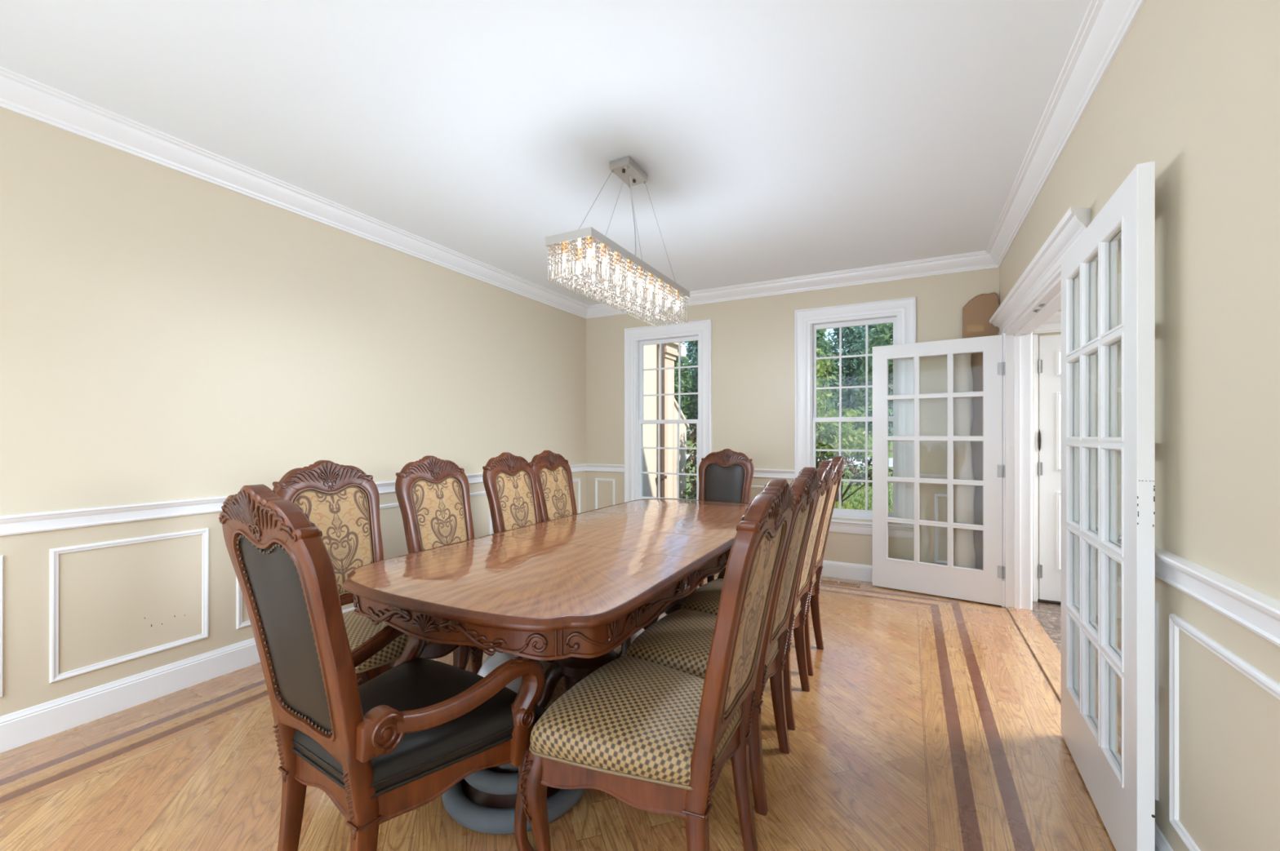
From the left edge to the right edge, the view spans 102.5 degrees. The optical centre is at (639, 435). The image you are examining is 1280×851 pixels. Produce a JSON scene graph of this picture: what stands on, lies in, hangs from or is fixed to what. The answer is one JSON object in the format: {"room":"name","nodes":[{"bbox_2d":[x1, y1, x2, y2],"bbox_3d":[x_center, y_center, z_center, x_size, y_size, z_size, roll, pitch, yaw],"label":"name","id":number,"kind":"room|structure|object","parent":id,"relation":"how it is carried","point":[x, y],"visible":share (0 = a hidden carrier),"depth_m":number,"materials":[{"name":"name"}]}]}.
{"room":"dining room","nodes":[
{"label":"dining room","id":0,"kind":"room"},
{"bbox_2d":[0,106,586,716],"bbox_3d":[-2.624,-0.083,2.214,0.141,2.745,8.705,0,0,27],"label":"wall","id":1,"kind":"structure","parent":0,"point":[166,334],"depth_m":2.63,"materials":[{"name":"beige paint"}]},
{"bbox_2d":[0,555,3,697],"bbox_3d":[-2.729,0.779,1.846,0.013,0.577,0.567,0,0,27],"label":"trim","id":2,"kind":"structure","parent":1,"relation":"attached to","point":[1,557],"depth_m":2.09,"materials":[{"name":"white paint"}]},
{"bbox_2d":[48,528,208,683],"bbox_3d":[-2.408,0.779,2.462,0.013,0.577,0.567,0,0,27],"label":"trim","id":3,"kind":"structure","parent":1,"relation":"attached to","point":[54,676],"depth_m":2.35,"materials":[{"name":"white paint"}]},
{"bbox_2d":[0,607,355,753],"bbox_3d":[-1.931,1.218,3.375,0.016,0.143,5.705,0,0,27],"label":"baseboard","id":4,"kind":"structure","parent":1,"relation":"attached to","point":[29,725],"depth_m":2.40,"materials":[{"name":"white paint"}]},
{"bbox_2d":[235,575,251,629],"bbox_3d":[-2.087,0.779,3.079,0.013,0.577,0.567,0,0,27],"label":"trim","id":5,"kind":"structure","parent":1,"relation":"attached to","point":[239,624],"depth_m":2.83,"materials":[{"name":"white paint"}]},
{"bbox_2d":[0,463,586,536],"bbox_3d":[-1.922,0.368,3.370,0.036,0.083,5.705,0,0,27],"label":"trim","id":6,"kind":"structure","parent":1,"relation":"attached to","point":[30,522],"depth_m":2.39,"materials":[{"name":"white paint"}]},
{"bbox_2d":[0,66,588,319],"bbox_3d":[-1.891,-1.397,3.354,0.106,0.117,5.705,0,0,27],"label":"trim","id":7,"kind":"structure","parent":1,"relation":"attached to","point":[20,94],"depth_m":2.74,"materials":[{"name":"white paint"}]},
{"bbox_2d":[379,502,399,509],"bbox_3d":[-1.766,0.779,3.695,0.013,0.577,0.567,0,0,27],"label":"trim","id":8,"kind":"structure","parent":1,"relation":"attached to","point":[390,505],"depth_m":3.65,"materials":[{"name":"white paint"}]},
{"bbox_2d":[470,491,492,534],"bbox_3d":[-1.445,0.779,4.312,0.013,0.577,0.567,0,0,27],"label":"trim","id":9,"kind":"structure","parent":1,"relation":"attached to","point":[482,492],"depth_m":4.54,"materials":[{"name":"white paint"}]},
{"bbox_2d":[572,479,580,513],"bbox_3d":[-0.804,0.779,5.545,0.013,0.577,0.567,0,0,27],"label":"trim","id":10,"kind":"structure","parent":1,"relation":"attached to","point":[574,480],"depth_m":5.77,"materials":[{"name":"white paint"}]},
{"bbox_2d":[0,0,1091,305],"bbox_3d":[0.337,-1.555,0.670,6.820,0.200,8.700,0,0,27],"label":"ceiling","id":11,"kind":"structure","parent":0,"point":[773,140],"depth_m":2.27,"materials":[{"name":"white paint"}]},
{"bbox_2d":[545,155,689,326],"bbox_3d":[-0.059,-1.080,2.800,0.250,0.750,1.142,0,0,27],"label":"crystal chandelier","id":12,"kind":"object","parent":11,"relation":"hanging from","point":[596,255],"visible":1,"depth_m":2.60,"materials":[{"name":"clear glass"}]},
{"bbox_2d":[560,246,567,268],"bbox_3d":[-0.352,-0.826,2.388,0.028,0.098,0.027,0,0,27],"label":"bulb","id":13,"kind":"object","parent":12,"relation":"attached to","point":[563,247],"depth_m":2.38,"materials":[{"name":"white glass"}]},
{"bbox_2d":[576,254,581,275],"bbox_3d":[-0.294,-0.826,2.499,0.028,0.098,0.027,0,0,27],"label":"bulb","id":14,"kind":"object","parent":12,"relation":"attached to","point":[578,258],"depth_m":2.49,"materials":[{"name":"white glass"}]},
{"bbox_2d":[586,240,592,262],"bbox_3d":[-0.228,-0.826,2.324,0.028,0.098,0.027,0,0,27],"label":"bulb","id":15,"kind":"object","parent":12,"relation":"attached to","point":[588,242],"depth_m":2.32,"materials":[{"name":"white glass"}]},
{"bbox_2d":[618,288,685,326],"bbox_3d":[0.084,-0.786,3.091,0.219,0.158,0.484,0,0,27],"label":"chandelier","id":16,"kind":"object","parent":12,"relation":"hanging from","point":[663,299],"depth_m":3.06,"materials":[{"name":"glass"}]},
{"bbox_2d":[0,565,1115,850],"bbox_3d":[0.963,1.348,1.872,6.820,0.124,5.990,0,0,27],"label":"floor","id":17,"kind":"structure","parent":0,"point":[925,722],"depth_m":1.97,"materials":[{"name":"brown wood"}]},
{"bbox_2d":[272,460,471,686],"bbox_3d":[-1.187,0.704,2.261,0.710,1.173,0.612,0,0,27],"label":"dining chair","id":18,"kind":"object","parent":17,"relation":"on","point":[342,502],"visible":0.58,"depth_m":2.33,"materials":[{"name":"fabric"}]},
{"bbox_2d":[293,485,371,595],"bbox_3d":[-1.391,0.486,2.355,0.112,0.504,0.364,0,0,27],"label":"cushion","id":19,"kind":"object","parent":18,"relation":"on","point":[342,513],"depth_m":2.37,"materials":[{"name":"fabric"}]},
{"bbox_2d":[218,484,544,850],"bbox_3d":[-0.741,0.704,1.478,0.679,1.173,0.700,0,0,33],"label":"armchair","id":20,"kind":"object","parent":17,"relation":"on","point":[382,749],"visible":0.96,"depth_m":1.30,"materials":[{"name":"brown wood"}]},
{"bbox_2d":[395,455,483,674],"bbox_3d":[-0.911,0.704,2.792,0.710,1.173,0.612,0,0,27],"label":"dining chair","id":21,"kind":"object","parent":17,"relation":"on","point":[433,494],"visible":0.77,"depth_m":2.84,"materials":[{"name":"fabric"}]},
{"bbox_2d":[412,476,466,550],"bbox_3d":[-1.115,0.486,2.885,0.112,0.504,0.364,0,0,27],"label":"cushion","id":22,"kind":"object","parent":21,"relation":"on","point":[438,503],"depth_m":2.86,"materials":[{"name":"fabric"}]},
{"bbox_2d":[482,452,541,533],"bbox_3d":[-0.620,0.704,3.350,0.710,1.173,0.612,0,0,27],"label":"dining chair","id":23,"kind":"object","parent":17,"relation":"on","point":[509,481],"visible":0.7,"depth_m":3.40,"materials":[{"name":"fabric"}]},
{"bbox_2d":[496,470,535,530],"bbox_3d":[-0.824,0.486,3.444,0.112,0.504,0.364,0,0,27],"label":"cushion","id":24,"kind":"object","parent":23,"relation":"on","point":[515,489],"depth_m":3.42,"materials":[{"name":"fabric"}]},
{"bbox_2d":[441,706,586,835],"bbox_3d":[-0.450,1.170,1.902,0.532,0.240,0.532,0,0,27],"label":"table base","id":25,"kind":"object","parent":17,"relation":"on","point":[483,802],"visible":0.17,"depth_m":1.72,"materials":[{"name":"grey metal"}]},
{"bbox_2d":[477,650,551,693],"bbox_3d":[-0.589,1.123,2.460,0.184,0.335,0.500,0,0,27],"label":"pedestal","id":26,"kind":"object","parent":17,"relation":"on","point":[491,663],"visible":0.12,"depth_m":2.31,"materials":[{"name":"white plastic"}]},
{"bbox_2d":[342,498,748,708],"bbox_3d":[-0.053,0.902,2.823,1.194,0.770,2.784,0,0,27],"label":"dining table","id":27,"kind":"object","parent":17,"relation":"on","point":[566,593],"visible":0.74,"depth_m":1.92,"materials":[{"name":"brown wood"}]},
{"bbox_2d":[528,450,577,522],"bbox_3d":[-0.431,0.704,3.844,0.710,1.173,0.612,0,0,27],"label":"dining chair","id":28,"kind":"object","parent":17,"relation":"on","point":[554,482],"visible":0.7,"depth_m":3.91,"materials":[{"name":"fabric"}]},
{"bbox_2d":[540,467,572,520],"bbox_3d":[-0.635,0.486,3.938,0.112,0.504,0.364,0,0,27],"label":"cushion","id":29,"kind":"object","parent":28,"relation":"on","point":[556,485],"depth_m":3.91,"materials":[{"name":"fabric"}]},
{"bbox_2d":[518,479,795,850],"bbox_3d":[0.080,0.704,1.508,0.710,1.173,0.612,0,0,27],"label":"dining chair","id":30,"kind":"object","parent":17,"relation":"on","point":[651,737],"visible":1,"depth_m":1.37,"materials":[{"name":"brown wood"}]},
{"bbox_2d":[624,466,819,816],"bbox_3d":[0.328,0.704,2.010,0.710,1.173,0.612,0,0,27],"label":"dining chair","id":31,"kind":"object","parent":17,"relation":"on","point":[681,641],"visible":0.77,"depth_m":1.90,"materials":[{"name":"wood"}]},
{"bbox_2d":[697,448,754,586],"bbox_3d":[0.613,0.704,4.136,0.679,1.173,0.700,0,0,27],"label":"armchair","id":32,"kind":"object","parent":17,"relation":"on","point":[726,475],"visible":0.47,"depth_m":4.34,"materials":[{"name":"brown wood"}]},
{"bbox_2d":[704,463,744,502],"bbox_3d":[0.706,0.486,4.335,0.364,0.504,0.112,0,0,27],"label":"cushion","id":33,"kind":"object","parent":32,"relation":"on","point":[723,482],"depth_m":4.33,"materials":[{"name":"black leather"}]},
{"bbox_2d":[680,460,835,730],"bbox_3d":[0.576,0.704,2.512,0.710,1.173,0.612,0,0,27],"label":"dining chair","id":34,"kind":"object","parent":17,"relation":"on","point":[706,599],"visible":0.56,"depth_m":2.42,"materials":[{"name":"wood"}]},
{"bbox_2d":[717,456,844,676],"bbox_3d":[0.826,0.704,3.019,0.710,1.173,0.612,0,0,27],"label":"dining chair","id":35,"kind":"object","parent":17,"relation":"on","point":[838,463],"visible":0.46,"depth_m":2.93,"materials":[{"name":"wood"}]},
{"bbox_2d":[820,578,860,587],"bbox_3d":[1.730,1.287,4.471,0.344,0.006,0.110,0,0,27],"label":"floor vent","id":36,"kind":"object","parent":17,"relation":"in","point":[824,581],"visible":0.98,"depth_m":4.46,"materials":[{"name":"brown wood"}]},
{"bbox_2d":[953,353,976,568],"bbox_3d":[2.563,0.270,4.078,0.117,2.040,0.165,0,0,-39],"label":"paper roll","id":37,"kind":"object","parent":17,"relation":"on","point":[964,550],"visible":0.63,"depth_m":4.05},
{"bbox_2d":[962,292,998,569],"bbox_3d":[2.716,0.077,4.101,0.248,2.425,0.079,0,0,27],"label":"cardboard box","id":38,"kind":"object","parent":17,"relation":"on","point":[977,313],"visible":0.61,"depth_m":4.10,"materials":[{"name":"brown"}]},
{"bbox_2d":[1006,607,1061,702],"bbox_3d":[2.368,1.284,2.975,0.145,0.011,1.885,0,0,27],"label":"floor","id":39,"kind":"structure","parent":17,"relation":"attached to","point":[1043,649],"depth_m":3.12,"materials":[{"name":"brown wood"}]},
{"bbox_2d":[586,267,1061,599],"bbox_3d":[2.331,-0.083,4.457,6.579,2.745,0.150,0,0,27],"label":"wall","id":40,"kind":"structure","parent":0,"point":[753,339],"depth_m":4.94,"materials":[{"name":"beige paint"}]},
{"bbox_2d":[595,478,614,509],"bbox_3d":[-0.396,0.779,5.785,0.257,0.577,0.013,0,0,27],"label":"trim","id":41,"kind":"structure","parent":40,"relation":"attached to","point":[596,479],"depth_m":5.82,"materials":[{"name":"white paint"}]},
{"bbox_2d":[624,319,711,502],"bbox_3d":[0.307,-0.145,5.488,1.037,2.053,0.210,0,0,27],"label":"window","id":42,"kind":"structure","parent":40,"relation":"in","point":[635,338],"depth_m":5.52,"materials":[{"name":"white paint"}]},
{"bbox_2d":[751,485,764,488],"bbox_3d":[1.091,0.779,5.011,0.570,0.577,0.013,0,0,27],"label":"trim","id":43,"kind":"structure","parent":40,"relation":"attached to","point":[752,486],"depth_m":4.98,"materials":[{"name":"white paint"}]},
{"bbox_2d":[586,463,946,484],"bbox_3d":[1.113,0.368,4.986,3.930,0.083,0.036,0,0,27],"label":"trim","id":44,"kind":"structure","parent":40,"relation":"attached to","point":[768,473],"depth_m":4.94,"materials":[{"name":"white paint"}]},
{"bbox_2d":[586,250,999,319],"bbox_3d":[1.097,-1.397,4.955,3.930,0.117,0.106,0,0,27],"label":"trim","id":45,"kind":"structure","parent":40,"relation":"attached to","point":[978,260],"depth_m":4.60,"materials":[{"name":"white paint"}]},
{"bbox_2d":[822,560,872,582],"bbox_3d":[1.118,1.218,4.995,3.930,0.143,0.016,0,0,27],"label":"baseboard","id":46,"kind":"structure","parent":40,"relation":"attached to","point":[852,571],"depth_m":4.60,"materials":[{"name":"white paint"}]},
{"bbox_2d":[794,297,915,538],"bbox_3d":[1.927,-0.145,4.645,1.033,2.053,0.210,0,0,27],"label":"window","id":47,"kind":"structure","parent":40,"relation":"in","point":[901,313],"depth_m":4.59,"materials":[{"name":"white paint"}]},
{"bbox_2d":[934,493,946,564],"bbox_3d":[2.608,0.779,4.221,0.330,0.577,0.013,0,0,27],"label":"trim","id":48,"kind":"structure","parent":40,"relation":"attached to","point":[936,495],"depth_m":4.29,"materials":[{"name":"white paint"}]},
{"bbox_2d":[1032,311,1061,601],"bbox_3d":[3.488,0.181,3.718,1.165,2.218,0.094,0,0,27],"label":"trim","id":49,"kind":"structure","parent":40,"relation":"attached to","point":[1053,325],"depth_m":3.97,"materials":[{"name":"white paint"}]},
{"bbox_2d":[1037,334,1061,604],"bbox_3d":[3.506,0.261,3.789,0.938,2.051,0.120,0,0,27],"label":"door","id":50,"kind":"structure","parent":40,"relation":"in","point":[1050,346],"depth_m":3.93,"materials":[{"name":"white paint"}]},
{"bbox_2d":[999,0,1279,850],"bbox_3d":[0.954,-0.083,0.267,0.144,2.745,8.555,0,0,27],"label":"wall","id":51,"kind":"structure","parent":0,"point":[1192,89],"depth_m":1.24,"materials":[{"name":"beige paint"}]},
{"bbox_2d":[872,334,1005,605],"bbox_3d":[2.373,0.264,4.117,0.945,2.032,0.050,0,0,36],"label":"door","id":52,"kind":"structure","parent":51,"relation":"in","point":[984,585],"depth_m":4.08,"materials":[{"name":"white paint"}]},
{"bbox_2d":[1001,333,1004,607],"bbox_3d":[2.290,0.263,3.016,0.024,2.055,2.135,0,0,27],"label":"trim","id":53,"kind":"structure","parent":51,"relation":"attached to","point":[1003,334],"depth_m":3.85,"materials":[{"name":"white paint"}]},
{"bbox_2d":[1031,332,1032,610],"bbox_3d":[2.463,0.191,2.926,0.078,2.198,2.145,0,0,27],"label":"trim","id":54,"kind":"structure","parent":51,"relation":"attached to","point":[1032,332],"depth_m":3.78,"materials":[{"name":"white paint"}]},
{"bbox_2d":[1004,275,1061,610],"bbox_3d":[2.366,0.262,2.977,0.151,2.056,1.887,0,0,27],"label":"trim","id":55,"kind":"structure","parent":51,"relation":"attached to","point":[1018,337],"depth_m":3.78,"materials":[{"name":"white paint"}]},
{"bbox_2d":[989,206,1090,335],"bbox_3d":[2.266,-0.837,3.028,0.078,0.143,2.285,0,0,27],"label":"trim","id":56,"kind":"structure","parent":51,"relation":"attached to","point":[1045,268],"depth_m":2.61,"materials":[{"name":"white paint"}]},
{"bbox_2d":[985,0,1146,266],"bbox_3d":[1.501,-1.397,1.589,0.106,0.117,5.705,0,0,27],"label":"trim","id":57,"kind":"structure","parent":51,"relation":"attached to","point":[1105,24],"depth_m":2.16,"materials":[{"name":"white paint"}]},
{"bbox_2d":[1061,161,1155,850],"bbox_3d":[1.615,0.264,1.810,0.050,2.032,0.907,0,0,29],"label":"door","id":58,"kind":"structure","parent":51,"relation":"in","point":[1122,789],"depth_m":1.69,"materials":[{"name":"white paint"}]},
{"bbox_2d":[1097,562,1159,800],"bbox_3d":[1.640,0.779,1.756,0.013,0.577,0.570,0,0,27],"label":"trim","id":59,"kind":"structure","parent":51,"relation":"attached to","point":[1157,605],"depth_m":1.50,"materials":[{"name":"white paint"}]},
{"bbox_2d":[1155,822,1173,850],"bbox_3d":[1.541,1.218,1.568,0.016,0.143,5.705,0,0,27],"label":"baseboard","id":60,"kind":"structure","parent":51,"relation":"attached to","point":[1162,844],"depth_m":1.47,"materials":[{"name":"white paint"}]},
{"bbox_2d":[1096,520,1279,647],"bbox_3d":[1.532,0.368,1.573,0.036,0.083,5.705,0,0,27],"label":"trim","id":61,"kind":"structure","parent":51,"relation":"attached to","point":[1255,611],"depth_m":1.16,"materials":[{"name":"white paint"}]},
{"bbox_2d":[1168,613,1279,850],"bbox_3d":[1.333,0.779,1.165,0.013,0.577,0.567,0,0,27],"label":"trim","id":62,"kind":"structure","parent":51,"relation":"attached to","point":[1175,623],"depth_m":1.39,"materials":[{"name":"white paint"}]},
{"label":"outside","id":63,"kind":"structure","parent":0,"visible":0},
{"bbox_2d":[686,432,893,511],"bbox_3d":[24.623,0.740,68.975,200.000,2.200,134.895,0,0,27],"label":"ground","id":64,"kind":"structure","parent":63,"point":[688,442],"depth_m":25.36,"materials":[{"name":"green plant"}]},
{"bbox_2d":[643,342,688,499],"bbox_3d":[-1.246,-0.560,7.678,3.700,4.700,2.210,0,0,27],"label":"house wing","id":65,"kind":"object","parent":64,"relation":"on","point":[669,406],"visible":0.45,"depth_m":7.02,"materials":[{"name":"beige paint"}]},
{"bbox_2d":[674,349,696,431],"bbox_3d":[3.559,-6.335,67.983,8.157,14.909,6.925,0,0,27],"label":"tree","id":66,"kind":"object","parent":64,"relation":"on","point":[684,384],"visible":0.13,"depth_m":66.37,"materials":[{"name":"green plant"}]},
{"bbox_2d":[677,341,697,433],"bbox_3d":[9.501,-9.406,85.595,8.441,19.085,6.881,0,0,27],"label":"tree","id":67,"kind":"object","parent":64,"relation":"on","point":[691,344],"visible":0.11,"depth_m":84.48,"materials":[{"name":"green plant"}]},
{"bbox_2d":[680,486,696,499],"bbox_3d":[0.881,1.278,6.621,1.208,1.226,0.708,0,0,27],"label":"shrub","id":68,"kind":"object","parent":64,"relation":"on","point":[687,489],"visible":0.02,"depth_m":6.78,"materials":[{"name":"green plant"}]},
{"bbox_2d":[684,417,697,497],"bbox_3d":[1.237,0.776,7.404,1.241,2.231,0.587,0,0,13],"label":"shrub","id":69,"kind":"object","parent":64,"relation":"on","point":[693,483],"visible":0.02,"depth_m":7.44,"materials":[{"name":"green plant"}]},
{"bbox_2d":[686,342,697,432],"bbox_3d":[10.675,-7.810,74.587,8.460,16.360,6.910,0,0,27],"label":"tree","id":70,"kind":"object","parent":64,"relation":"on","point":[694,415],"visible":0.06,"depth_m":74.47,"materials":[{"name":"green plant"}]},
{"bbox_2d":[816,328,848,439],"bbox_3d":[19.782,-6.441,59.870,8.426,14.932,6.759,0,0,31],"label":"tree","id":71,"kind":"object","parent":64,"relation":"on","point":[820,342],"visible":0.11,"depth_m":58.15,"materials":[{"name":"green plant"}]},
{"bbox_2d":[834,497,849,509],"bbox_3d":[2.567,1.312,6.681,0.442,0.957,0.466,0,0,-15],"label":"clump","id":72,"kind":"object","parent":64,"relation":"on","point":[837,502],"visible":0.06,"depth_m":6.67,"materials":[{"name":"green plant"}]},
{"bbox_2d":[819,325,873,434],"bbox_3d":[27.013,-8.154,66.493,7.770,17.037,7.527,0,0,-18],"label":"tree","id":73,"kind":"object","parent":64,"relation":"on","point":[850,342],"visible":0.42,"depth_m":64.98,"materials":[{"name":"green plant"}]},
{"bbox_2d":[815,346,890,459],"bbox_3d":[3.246,0.060,9.814,2.775,3.666,1.451,0,0,27],"label":"tree","id":74,"kind":"object","parent":64,"relation":"on","point":[849,437],"visible":0.34,"depth_m":9.51,"materials":[{"name":"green plant"}]},
{"bbox_2d":[815,440,893,506],"bbox_3d":[3.167,0.970,8.190,1.745,1.844,0.847,0,0,27],"label":"shrub","id":75,"kind":"object","parent":64,"relation":"on","point":[852,469],"visible":0.44,"depth_m":8.06,"materials":[{"name":"green plant"}]},
{"bbox_2d":[835,473,893,511],"bbox_3d":[4.989,1.720,15.525,11.237,0.210,17.168,0,0,27],"label":"grass","id":76,"kind":"structure","parent":64,"relation":"on","point":[862,498],"depth_m":14.13,"materials":[{"name":"green plant"}]},
{"bbox_2d":[849,323,893,432],"bbox_3d":[33.053,-9.740,72.717,8.226,19.999,6.965,0,0,27],"label":"tree","id":77,"kind":"object","parent":64,"relation":"on","point":[870,326],"visible":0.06,"depth_m":71.75,"materials":[{"name":"green plant"}]},
{"bbox_2d":[853,323,893,441],"bbox_3d":[27.634,-6.986,55.910,8.497,15.872,6.956,0,0,27],"label":"tree","id":78,"kind":"object","parent":64,"relation":"on","point":[887,329],"visible":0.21,"depth_m":55.69,"materials":[{"name":"green plant"}]},
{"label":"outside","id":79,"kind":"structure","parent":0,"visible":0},
{"bbox_2d":[686,454,893,466],"bbox_3d":[8.672,1.765,38.325,200.000,0.080,11.000,0,0,27],"label":"road","id":80,"kind":"structure","parent":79,"point":[890,460],"depth_m":33.69,"materials":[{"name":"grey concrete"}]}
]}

